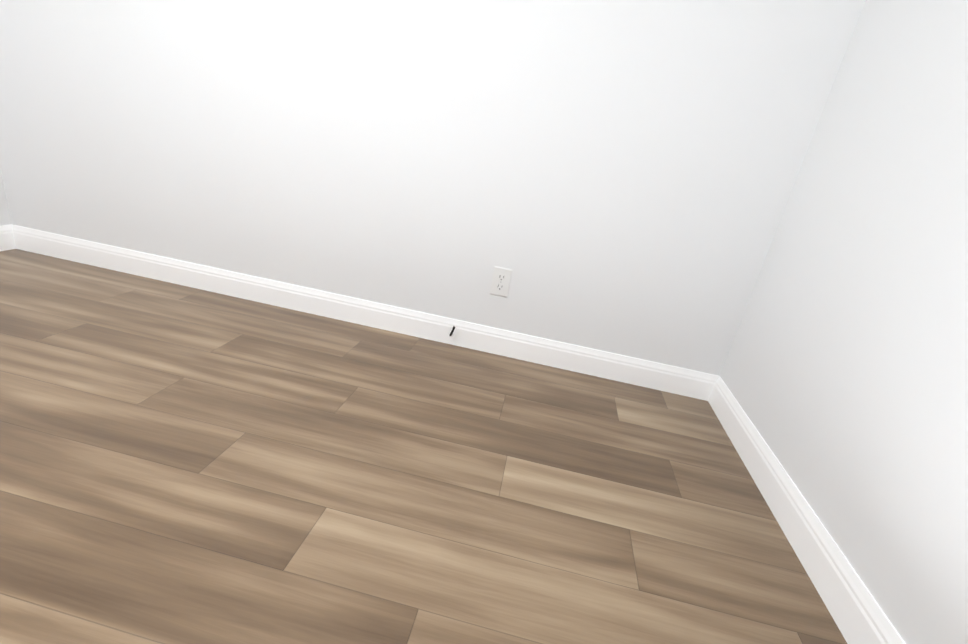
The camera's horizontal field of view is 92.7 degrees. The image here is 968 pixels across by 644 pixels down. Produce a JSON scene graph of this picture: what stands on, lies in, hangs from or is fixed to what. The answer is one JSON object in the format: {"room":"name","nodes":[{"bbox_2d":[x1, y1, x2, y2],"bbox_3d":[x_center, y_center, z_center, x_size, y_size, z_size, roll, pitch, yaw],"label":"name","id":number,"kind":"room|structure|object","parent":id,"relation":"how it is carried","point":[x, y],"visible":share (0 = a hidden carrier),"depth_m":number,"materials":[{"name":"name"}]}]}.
{"room":"empty room","nodes":[
{"label":"empty room","id":0,"kind":"room"},
{"bbox_2d":[0,170,11,225],"bbox_3d":[-2.846,-1.065,0.371,0.160,2.740,3.830,12,21,6],"label":"wall","id":1,"kind":"structure","parent":0,"point":[5,218],"depth_m":2.53,"materials":[{"name":"paint"}]},
{"bbox_2d":[0,224,15,250],"bbox_3d":[-2.968,0.152,0.829,0.015,0.134,3.830,12,21,6],"label":"baseboard","id":2,"kind":"structure","parent":1,"relation":"attached to","point":[7,241],"depth_m":2.56,"materials":[{"name":"paint"}]},
{"bbox_2d":[0,249,846,643],"bbox_3d":[-1.115,0.669,0.678,4.185,0.120,4.150,12,21,6],"label":"floor","id":3,"kind":"structure","parent":0,"point":[182,465],"depth_m":1.34,"materials":[{"name":"wood"}]},
{"bbox_2d":[0,0,865,375],"bbox_3d":[-0.553,-1.309,2.018,4.185,2.740,0.160,12,21,6],"label":"wall","id":4,"kind":"structure","parent":0,"point":[616,176],"depth_m":2.08,"materials":[{"name":"paint"}]},
{"bbox_2d":[12,225,719,400],"bbox_3d":[-0.768,-0.080,2.402,3.852,0.134,0.015,12,21,6],"label":"baseboard","id":5,"kind":"structure","parent":4,"relation":"attached to","point":[613,366],"depth_m":2.37,"materials":[{"name":"paint"}]},
{"bbox_2d":[490,266,511,297],"bbox_3d":[0.081,-0.191,2.212,0.085,0.140,0.007,12,21,6],"label":"electrical outlet","id":6,"kind":"object","parent":4,"relation":"attached to","point":[501,278],"visible":1,"depth_m":2.21,"materials":[{"name":"white plastic"}]},
{"bbox_2d":[720,0,967,643],"bbox_3d":[1.069,-0.229,-0.040,0.160,2.740,3.830,12,21,6],"label":"wall","id":7,"kind":"structure","parent":0,"point":[844,374],"depth_m":1.26,"materials":[{"name":"paint"}]},
{"bbox_2d":[708,377,905,643],"bbox_3d":[0.778,0.952,0.435,0.015,0.134,3.805,12,21,6],"label":"baseboard","id":8,"kind":"structure","parent":7,"relation":"attached to","point":[857,613],"depth_m":1.33,"materials":[{"name":"paint"}]}
]}

